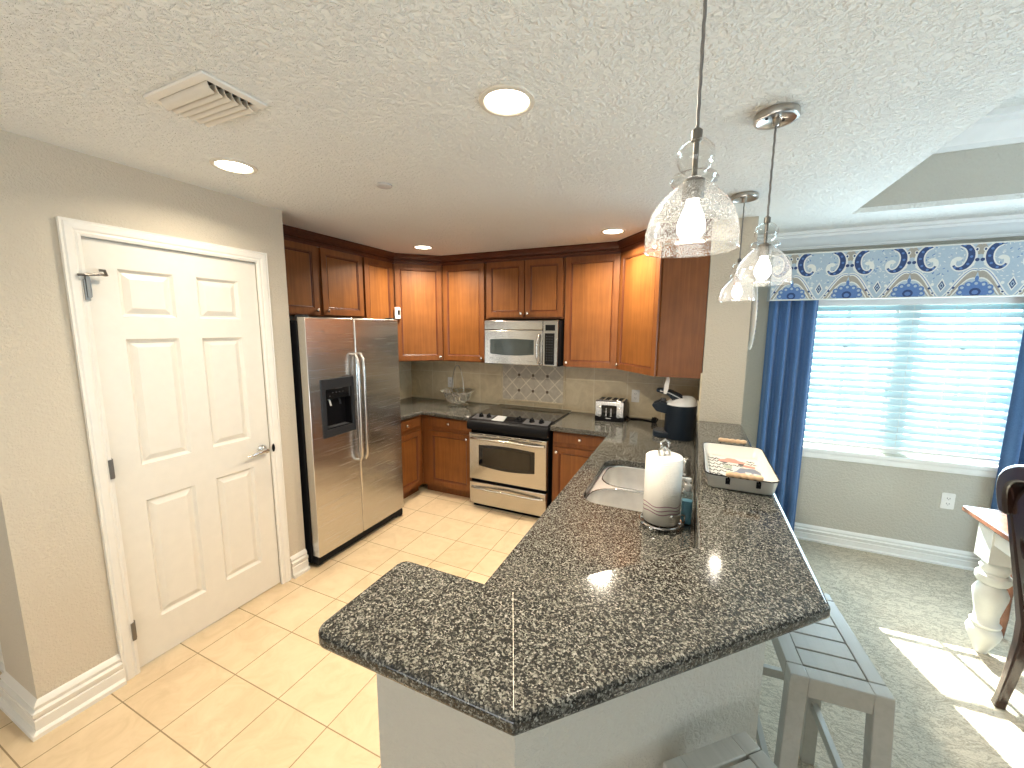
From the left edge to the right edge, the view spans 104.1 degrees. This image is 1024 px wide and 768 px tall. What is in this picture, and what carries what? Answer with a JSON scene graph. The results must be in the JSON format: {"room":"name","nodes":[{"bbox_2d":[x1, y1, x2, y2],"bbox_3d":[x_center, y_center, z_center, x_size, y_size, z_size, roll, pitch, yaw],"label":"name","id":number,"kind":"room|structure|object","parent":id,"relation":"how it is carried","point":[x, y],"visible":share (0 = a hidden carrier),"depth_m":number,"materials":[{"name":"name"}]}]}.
{"room":"kitchen","nodes":[
{"label":"kitchen","id":0,"kind":"room"},
{"bbox_2d":[0,130,304,698],"bbox_3d":[-2.041,0.169,2.255,0.683,2.440,1.285,4,9,24],"label":"wall","id":1,"kind":"structure","parent":0,"point":[57,621],"depth_m":1.70,"materials":[{"name":"beige paint"}]},
{"bbox_2d":[0,644,126,741],"bbox_3d":[-2.927,1.323,2.232,2.210,0.151,0.302,4,9,24],"label":"baseboard","id":2,"kind":"structure","parent":1,"relation":"attached to","point":[36,718],"depth_m":1.76,"materials":[{"name":"white paint"}]},
{"bbox_2d":[55,216,291,680],"bbox_3d":[-1.730,0.321,2.206,0.182,2.156,0.888,4,9,24],"label":"door","id":3,"kind":"structure","parent":1,"relation":"in","point":[167,339],"depth_m":2.09,"materials":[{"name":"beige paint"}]},
{"bbox_2d":[290,549,309,578],"bbox_3d":[-1.479,1.253,2.791,0.038,0.150,0.122,4,9,24],"label":"baseboard","id":4,"kind":"structure","parent":1,"relation":"attached to","point":[299,562],"depth_m":2.78,"materials":[{"name":"white paint"}]},
{"bbox_2d":[284,240,363,317],"bbox_3d":[-1.697,-0.836,3.252,0.348,0.560,1.015,4,9,24],"label":"upper cabinet","id":5,"kind":"object","parent":1,"relation":"attached to","point":[321,282],"visible":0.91,"depth_m":3.26,"materials":[{"name":"brown wood"}]},
{"bbox_2d":[283,218,712,265],"bbox_3d":[-0.119,-1.095,2.917,2.866,0.094,1.773,4,9,24],"label":"crown molding","id":6,"kind":"structure","parent":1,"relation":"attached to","point":[660,231],"depth_m":3.52,"materials":[{"name":"brown wood"}]},
{"bbox_2d":[0,483,538,767],"bbox_3d":[-1.961,1.530,1.687,4.440,0.100,7.050,4,9,24],"label":"floor","id":7,"kind":"structure","parent":0,"point":[256,687],"depth_m":1.91,"materials":[{"name":"beige tile"}]},
{"bbox_2d":[289,315,403,565],"bbox_3d":[-1.485,0.358,3.272,0.828,1.792,0.919,4,9,24],"label":"refrigerator","id":8,"kind":"object","parent":7,"relation":"on","point":[346,370],"visible":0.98,"depth_m":2.98,"materials":[{"name":"silver metal"}]},
{"bbox_2d":[401,415,422,498],"bbox_3d":[-1.287,0.736,4.038,0.648,0.834,0.515,4,9,24],"label":"base cabinet","id":9,"kind":"object","parent":7,"relation":"on","point":[411,428],"visible":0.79,"depth_m":3.98,"materials":[{"name":"brown wood"}]},
{"bbox_2d":[422,415,471,497],"bbox_3d":[-0.540,0.706,4.286,0.602,0.834,0.656,4,9,24],"label":"base cabinet","id":10,"kind":"object","parent":7,"relation":"on","point":[445,441],"visible":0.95,"depth_m":4.02,"materials":[{"name":"brown wood"}]},
{"bbox_2d":[400,397,496,420],"bbox_3d":[-0.906,0.282,4.137,1.204,0.040,1.121,4,9,24],"label":"countertop","id":11,"kind":"structure","parent":10,"relation":"on","point":[410,407],"depth_m":4.19,"materials":[{"name":"stone"}]},
{"bbox_2d":[440,365,474,406],"bbox_3d":[-0.588,0.013,4.326,0.374,0.444,0.374,4,9,24],"label":"basket bowl","id":12,"kind":"object","parent":11,"relation":"on","point":[456,365],"visible":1,"depth_m":4.29,"materials":[{"name":"white metal"}]},
{"bbox_2d":[467,404,570,517],"bbox_3d":[0.081,0.714,3.941,0.800,0.920,0.752,4,9,24],"label":"stove","id":13,"kind":"object","parent":7,"relation":"on","point":[511,446],"visible":0.99,"depth_m":3.65,"materials":[{"name":"silver metal"}]},
{"bbox_2d":[478,404,570,421],"bbox_3d":[0.126,0.282,3.974,0.800,0.012,0.548,4,9,24],"label":"cooktop","id":14,"kind":"object","parent":13,"relation":"in","point":[514,411],"depth_m":3.94,"materials":[{"name":"black glass"}]},
{"bbox_2d":[552,431,605,501],"bbox_3d":[0.703,0.790,3.729,0.500,0.834,0.656,4,9,24],"label":"base cabinet","id":15,"kind":"object","parent":7,"relation":"on","point":[571,451],"visible":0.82,"depth_m":3.48,"materials":[{"name":"brown wood"}]},
{"bbox_3d":[0.665,0.990,2.296,0.650,0.832,1.950,4,9,24],"label":"base cabinet","id":16,"kind":"object","parent":7,"relation":"on","visible":0},
{"bbox_2d":[485,412,694,591],"bbox_3d":[0.498,0.524,2.453,1.146,0.040,3.062,4,9,24],"label":"countertop","id":17,"kind":"structure","parent":16,"relation":"on","point":[575,536],"depth_m":1.68,"materials":[{"name":"stone"}]},
{"bbox_2d":[595,397,627,421],"bbox_3d":[0.919,0.234,3.705,0.260,0.194,0.232,4,9,24],"label":"toaster","id":18,"kind":"object","parent":17,"relation":"on","point":[613,409],"visible":0.99,"depth_m":3.62,"materials":[{"name":"grey metal"}]},
{"bbox_2d":[585,466,644,511],"bbox_3d":[0.665,0.663,2.217,0.456,0.177,0.752,4,9,24],"label":"sink","id":19,"kind":"object","parent":17,"relation":"in","point":[616,486],"visible":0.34,"depth_m":2.21,"materials":[{"name":"ceramic"}]},
{"bbox_2d":[626,416,657,422],"bbox_3d":[1.197,0.310,3.658,0.288,0.061,0.089,7,11,41],"label":"power cord","id":20,"kind":"object","parent":17,"relation":"on","point":[654,419],"visible":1,"depth_m":3.63,"materials":[{"name":"black plastic"}]},
{"bbox_2d":[639,438,684,531],"bbox_3d":[0.643,0.417,1.693,0.186,0.383,0.180,4,9,24],"label":"paper towel holder","id":21,"kind":"object","parent":17,"relation":"on","point":[664,449],"visible":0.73,"depth_m":1.66,"materials":[{"name":"silver metal"}]},
{"bbox_2d":[643,450,682,526],"bbox_3d":[0.640,0.440,1.698,0.148,0.283,0.148,4,9,24],"label":"paper towel roll","id":22,"kind":"object","parent":21,"relation":"on","point":[663,474],"visible":0.93,"depth_m":1.64,"materials":[{"name":"white paper"}]},
{"bbox_2d":[652,387,696,440],"bbox_3d":[1.266,0.225,3.119,0.322,0.378,0.247,4,9,24],"label":"coffee maker","id":23,"kind":"object","parent":17,"relation":"on","point":[680,411],"visible":0.99,"depth_m":3.02,"materials":[{"name":"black plastic"}]},
{"bbox_2d":[655,427,665,431],"bbox_3d":[1.182,0.359,3.176,0.085,0.005,0.130,4,9,24],"label":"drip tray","id":24,"kind":"object","parent":23,"relation":"on","point":[658,429],"depth_m":3.14,"materials":[{"name":"black plastic"}]},
{"bbox_2d":[682,457,691,476],"bbox_3d":[0.936,0.461,2.318,0.201,0.128,0.109,4,9,24],"label":"kitchen faucet","id":25,"kind":"object","parent":17,"relation":"on","point":[686,460],"visible":0.62,"depth_m":2.29,"materials":[{"name":"silver metal"}]},
{"bbox_2d":[681,477,693,524],"bbox_3d":[0.747,0.502,1.727,0.066,0.206,0.040,4,9,24],"label":"soap dispenser","id":26,"kind":"object","parent":17,"relation":"on","point":[686,507],"visible":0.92,"depth_m":1.71,"materials":[{"name":"blue plastic"}]},
{"bbox_2d":[0,0,1023,255],"bbox_3d":[-0.165,-1.058,0.513,8.350,0.490,7.050,4,9,24],"label":"ceiling","id":27,"kind":"structure","parent":0,"point":[358,95],"depth_m":1.33,"materials":[{"name":"white paint"}]},
{"bbox_2d":[143,70,266,126],"bbox_3d":[-0.992,-0.908,1.299,0.316,0.031,0.197,4,9,24],"label":"ceiling vent","id":28,"kind":"object","parent":27,"relation":"in","point":[200,96],"visible":1,"depth_m":1.26,"materials":[{"name":"white metal"}]},
{"bbox_2d":[209,158,257,174],"bbox_3d":[-1.275,-0.997,1.833,0.184,0.007,0.184,4,9,24],"label":"recessed light","id":29,"kind":"object","parent":27,"relation":"in","point":[235,166],"visible":1,"depth_m":1.82,"materials":[{"name":"white"}]},
{"bbox_2d":[376,182,391,188],"bbox_3d":[-0.661,-1.023,2.066,0.080,0.011,0.080,4,9,24],"label":"sprinkler cover","id":30,"kind":"object","parent":27,"relation":"attached to","point":[382,185],"visible":1,"depth_m":2.05,"materials":[{"name":"silver metal"}]},
{"bbox_2d":[413,245,432,249],"bbox_3d":[-0.811,-1.245,3.642,0.184,0.007,0.184,4,9,24],"label":"recessed light","id":31,"kind":"object","parent":27,"relation":"in","point":[425,247],"visible":1,"depth_m":3.63,"materials":[{"name":"white"}]},
{"bbox_2d":[478,84,534,116],"bbox_3d":[-0.017,-0.915,1.297,0.184,0.007,0.184,4,9,24],"label":"recessed light","id":32,"kind":"object","parent":27,"relation":"in","point":[502,100],"visible":1,"depth_m":1.28,"materials":[{"name":"white metal"}]},
{"bbox_2d":[601,228,625,233],"bbox_3d":[0.760,-1.148,3.008,0.184,0.007,0.184,4,9,24],"label":"recessed light","id":33,"kind":"object","parent":27,"relation":"in","point":[609,230],"visible":1,"depth_m":3.00,"materials":[{"name":"white"}]},
{"bbox_2d":[644,0,739,258],"bbox_3d":[0.368,-0.557,0.786,0.181,0.570,0.181,4,9,24],"label":"pendant light","id":34,"kind":"object","parent":27,"relation":"hanging from","point":[691,224],"visible":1,"depth_m":0.80,"materials":[{"name":"clear glass"}]},
{"bbox_2d":[682,127,704,202],"bbox_3d":[0.367,-0.441,0.802,0.042,0.137,0.041,4,9,24],"label":"socket","id":35,"kind":"object","parent":34,"relation":"attached to","point":[693,187],"depth_m":0.79,"materials":[{"name":"silver metal"}]},
{"bbox_2d":[719,191,758,301],"bbox_3d":[1.275,-0.752,2.229,0.181,0.570,0.181,-6,10,-38],"label":"pendant light","id":36,"kind":"object","parent":27,"relation":"hanging from","point":[748,196],"visible":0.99,"depth_m":2.22,"materials":[{"name":"clear"}]},
{"bbox_2d":[734,258,742,283],"bbox_3d":[1.274,-0.636,2.245,0.042,0.137,0.041,-6,10,-38],"label":"socket","id":37,"kind":"object","parent":36,"relation":"attached to","point":[738,278],"depth_m":2.24,"materials":[{"name":"silver metal"}]},
{"bbox_2d":[733,102,800,286],"bbox_3d":[0.899,-0.639,1.399,0.181,0.570,0.181,0,8,-4],"label":"pendant light","id":38,"kind":"object","parent":27,"relation":"hanging from","point":[780,115],"visible":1,"depth_m":1.39,"materials":[{"name":"clear"}]},
{"bbox_2d":[757,216,771,256],"bbox_3d":[0.899,-0.523,1.415,0.042,0.137,0.041,0,8,-4],"label":"socket","id":39,"kind":"object","parent":38,"relation":"attached to","point":[764,249],"depth_m":1.41,"materials":[{"name":"silver metal"}]},
{"bbox_2d":[934,105,1023,153],"bbox_3d":[2.486,-1.194,0.639,2.140,0.164,3.100,4,9,24],"label":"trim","id":40,"kind":"structure","parent":27,"relation":"attached to","point":[1001,126],"depth_m":2.21,"materials":[{"name":"white paint"}]},
{"bbox_2d":[418,320,695,449],"bbox_3d":[0.252,-0.097,4.260,3.190,2.440,0.120,4,9,24],"label":"wall","id":41,"kind":"structure","parent":0,"point":[498,320],"depth_m":4.20,"materials":[{"name":"beige tile"}]},
{"bbox_2d":[392,263,443,361],"bbox_3d":[-1.039,-0.760,4.332,0.674,1.000,0.627,4,9,24],"label":"upper cabinet","id":42,"kind":"object","parent":41,"relation":"attached to","point":[417,289],"visible":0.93,"depth_m":4.13,"materials":[{"name":"brown wood"}]},
{"bbox_2d":[394,307,400,318],"bbox_3d":[-1.154,-0.717,4.031,0.056,0.115,0.032,-2,8,-18],"label":"sensor","id":43,"kind":"object","parent":42,"relation":"attached to","point":[397,309],"visible":0.97,"depth_m":4.02,"materials":[{"name":"white plastic"}]},
{"bbox_2d":[443,263,497,362],"bbox_3d":[-0.445,-0.742,4.226,0.505,1.000,0.332,4,9,24],"label":"upper cabinet","id":44,"kind":"object","parent":41,"relation":"attached to","point":[464,286],"visible":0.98,"depth_m":4.10,"materials":[{"name":"brown wood"}]},
{"bbox_2d":[484,320,563,366],"bbox_3d":[0.147,-0.408,3.933,0.764,0.421,0.451,4,9,24],"label":"microwave","id":45,"kind":"object","parent":41,"relation":"attached to","point":[535,343],"visible":0.98,"depth_m":3.76,"materials":[{"name":"silver metal"}]},
{"bbox_2d":[486,258,565,319],"bbox_3d":[0.161,-0.919,3.925,0.815,0.560,0.332,4,9,24],"label":"upper cabinet","id":46,"kind":"object","parent":41,"relation":"attached to","point":[524,289],"visible":1,"depth_m":3.79,"materials":[{"name":"brown wood"}]},
{"bbox_2d":[411,361,698,419],"bbox_3d":[0.220,-0.032,4.210,3.180,0.574,0.012,4,9,24],"label":"wall tiles","id":47,"kind":"structure","parent":41,"relation":"attached to","point":[584,386],"depth_m":4.04,"materials":[{"name":"beige tile"}]},
{"bbox_2d":[448,377,452,386],"bbox_3d":[-0.712,-0.020,4.625,0.072,0.118,0.008,4,9,24],"label":"wall outlet","id":48,"kind":"object","parent":47,"relation":"attached to","point":[449,378],"visible":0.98,"depth_m":4.62,"materials":[{"name":"white plastic"}]},
{"bbox_2d":[501,364,565,405],"bbox_3d":[0.211,-0.013,4.202,0.722,0.429,0.013,4,9,24],"label":"tile panel","id":49,"kind":"object","parent":47,"relation":"attached to","point":[519,383],"visible":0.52,"depth_m":4.20,"materials":[{"name":"beige tile"}]},
{"bbox_2d":[631,390,639,401],"bbox_3d":[1.169,0.114,3.784,0.072,0.118,0.008,4,9,24],"label":"wall outlet","id":50,"kind":"object","parent":47,"relation":"attached to","point":[635,393],"visible":1,"depth_m":3.78,"materials":[{"name":"white plastic"}]},
{"bbox_2d":[563,254,620,368],"bbox_3d":[0.759,-0.660,3.687,0.495,1.000,0.332,4,9,24],"label":"upper cabinet","id":51,"kind":"object","parent":41,"relation":"attached to","point":[592,283],"visible":0.98,"depth_m":3.57,"materials":[{"name":"brown wood"}]},
{"bbox_2d":[615,235,711,378],"bbox_3d":[1.199,-0.599,3.263,0.685,1.000,0.749,4,9,24],"label":"upper cabinet","id":52,"kind":"object","parent":41,"relation":"attached to","point":[663,301],"visible":1,"depth_m":2.91,"materials":[{"name":"brown wood"}]},
{"bbox_2d":[664,377,669,393],"bbox_3d":[1.175,0.009,3.032,0.040,0.139,0.008,4,9,24],"label":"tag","id":53,"kind":"object","parent":52,"relation":"hanging from","point":[666,386],"visible":0.87,"depth_m":3.03,"materials":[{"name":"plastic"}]},
{"bbox_2d":[376,642,765,767],"bbox_3d":[0.782,0.968,1.786,0.733,1.018,2.633,7,11,41],"label":"wall","id":54,"kind":"structure","parent":0,"point":[649,726],"depth_m":0.94,"materials":[{"name":"beige paint"}]},
{"bbox_2d":[318,421,830,735],"bbox_3d":[0.784,0.524,1.655,0.911,0.183,2.789,8,11,42],"label":"countertop","id":55,"kind":"structure","parent":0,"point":[514,663],"depth_m":0.90,"materials":[{"name":"stone"}]},
{"bbox_2d":[703,438,779,494],"bbox_3d":[1.026,0.362,1.832,0.270,0.090,0.576,4,9,24],"label":"tray","id":56,"kind":"object","parent":55,"relation":"on","point":[743,468],"visible":1,"depth_m":1.86,"materials":[{"name":"white plastic"}]},
{"bbox_2d":[708,456,763,480],"bbox_3d":[1.047,0.395,1.896,0.219,0.001,0.290,4,9,24],"label":"picture","id":57,"kind":"object","parent":56,"relation":"attached to","point":[719,465],"depth_m":1.91,"materials":[{"name":"multicoloured paper"}]},
{"bbox_2d":[696,373,702,420],"bbox_3d":[1.505,0.138,3.222,0.011,0.524,0.751,4,9,24],"label":"tiles","id":58,"kind":"structure","parent":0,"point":[700,379],"depth_m":2.89,"materials":[{"name":"beige tile"}]},
{"bbox_2d":[699,216,758,424],"bbox_3d":[1.659,0.056,3.214,0.265,2.440,0.883,4,9,24],"label":"wall column","id":59,"kind":"structure","parent":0,"point":[727,324],"depth_m":2.74,"materials":[{"name":"beige paint"}]},
{"bbox_2d":[748,283,757,349],"bbox_3d":[1.704,-0.479,2.856,0.041,0.466,0.424,4,9,24],"label":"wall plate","id":60,"kind":"object","parent":59,"relation":"attached to","point":[754,305],"visible":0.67,"depth_m":2.70,"materials":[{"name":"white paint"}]},
{"bbox_2d":[741,214,1023,551],"bbox_3d":[3.447,0.137,2.710,3.415,2.440,0.248,4,9,24],"label":"wall window","id":61,"kind":"structure","parent":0,"point":[898,503],"depth_m":3.01,"materials":[{"name":"beige paint"}]},
{"bbox_2d":[794,522,980,570],"bbox_3d":[3.222,1.320,2.570,3.265,0.132,0.659,4,9,24],"label":"baseboard","id":62,"kind":"structure","parent":61,"relation":"attached to","point":[943,556],"depth_m":3.06,"materials":[{"name":"white paint"}]},
{"bbox_2d":[767,240,1023,301],"bbox_3d":[2.856,-0.762,2.739,1.848,0.345,0.141,4,9,24],"label":"window valance","id":63,"kind":"object","parent":61,"relation":"attached to","point":[981,269],"visible":1,"depth_m":2.74,"materials":[{"name":"blue fabric"}]},
{"bbox_2d":[756,300,818,531],"bbox_3d":[2.172,0.300,3.208,0.323,1.925,0.080,4,9,24],"label":"curtain","id":64,"kind":"object","parent":63,"relation":"hanging from","point":[791,325],"visible":0.66,"depth_m":3.17,"materials":[{"name":"blue fabric"}]},
{"bbox_2d":[991,329,1023,509],"bbox_3d":[3.497,0.390,2.616,0.378,1.925,0.080,4,9,24],"label":"curtain","id":65,"kind":"object","parent":63,"relation":"hanging from","point":[1012,451],"visible":0.31,"depth_m":2.66,"materials":[{"name":"blue fabric"}]},
{"bbox_2d":[802,303,1023,477],"bbox_3d":[2.882,-0.009,2.976,1.300,1.250,0.168,4,9,24],"label":"window","id":66,"kind":"structure","parent":61,"relation":"attached to","point":[947,467],"depth_m":2.96,"materials":[{"name":"white paint"}]},
{"bbox_2d":[803,296,1023,461],"bbox_3d":[2.869,-0.060,2.940,1.288,1.136,0.054,4,9,24],"label":"window blind","id":67,"kind":"object","parent":61,"relation":"attached to","point":[968,303],"visible":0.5,"depth_m":2.90,"materials":[{"name":"white plastic"}]},
{"bbox_2d":[940,492,955,509],"bbox_3d":[3.158,0.848,2.895,0.072,0.118,0.008,4,9,24],"label":"wall outlet","id":68,"kind":"object","parent":61,"relation":"attached to","point":[947,499],"visible":1,"depth_m":2.89,"materials":[{"name":"white plastic"}]},
{"bbox_2d":[755,539,1023,767],"bbox_3d":[1.842,1.787,-0.017,3.910,0.104,7.050,4,9,24],"label":"floor","id":69,"kind":"structure","parent":0,"point":[908,616],"depth_m":2.04,"materials":[{"name":"beige carpet"}]},
{"bbox_2d":[663,731,777,767],"bbox_3d":[0.523,1.245,0.774,0.282,0.736,0.550,-2,8,-17],"label":"bar stool","id":70,"kind":"object","parent":69,"relation":"on","point":[739,750],"visible":1,"depth_m":0.92,"materials":[{"name":"grey paint"}]},
{"bbox_2d":[756,593,895,767],"bbox_3d":[0.984,1.166,1.362,0.282,0.736,0.550,3,8,20],"label":"bar stool","id":71,"kind":"object","parent":69,"relation":"on","point":[824,660],"visible":0.66,"depth_m":1.16,"materials":[{"name":"grey paint"}]},
{"bbox_2d":[962,506,1012,653],"bbox_3d":[2.650,1.164,1.374,1.050,0.756,1.480,4,9,24],"label":"dining table","id":72,"kind":"object","parent":69,"relation":"on","point":[990,596],"visible":0.98,"depth_m":2.08,"materials":[{"name":"white wood"}]},
{"bbox_2d":[990,465,1023,709],"bbox_3d":[2.294,0.927,1.470,0.677,1.198,0.538,4,9,24],"label":"dining chair","id":73,"kind":"object","parent":69,"relation":"on","point":[1010,482],"visible":1,"depth_m":1.74,"materials":[{"name":"brown wood"}]},
{"bbox_2d":[1000,569,1013,637],"bbox_3d":[3.121,0.843,2.112,0.677,1.198,0.538,-4,9,-29],"label":"dining chair","id":74,"kind":"object","parent":69,"relation":"on","point":[1004,619],"visible":0.09,"depth_m":2.22,"materials":[{"name":"brown wood"}]},
{"bbox_3d":[-1.710,-0.064,3.942,0.120,2.440,2.320,4,9,24],"label":"wall","id":75,"kind":"structure","parent":0,"visible":0},
{"bbox_2d":[361,257,393,318],"bbox_3d":[-1.416,-0.708,3.935,0.318,1.000,0.405,4,9,24],"label":"upper cabinet","id":76,"kind":"object","parent":75,"relation":"attached to","point":[377,274],"visible":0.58,"depth_m":3.82,"materials":[{"name":"brown wood"}]},
{"bbox_2d":[399,362,411,398],"bbox_3d":[-1.457,-0.036,4.350,0.011,0.524,1.118,4,9,24],"label":"wall tiles","id":77,"kind":"structure","parent":75,"relation":"attached to","point":[405,378],"depth_m":4.76,"materials":[{"name":"beige tile"}]},
{"label":"outside","id":78,"kind":"structure","parent":0,"visible":0},
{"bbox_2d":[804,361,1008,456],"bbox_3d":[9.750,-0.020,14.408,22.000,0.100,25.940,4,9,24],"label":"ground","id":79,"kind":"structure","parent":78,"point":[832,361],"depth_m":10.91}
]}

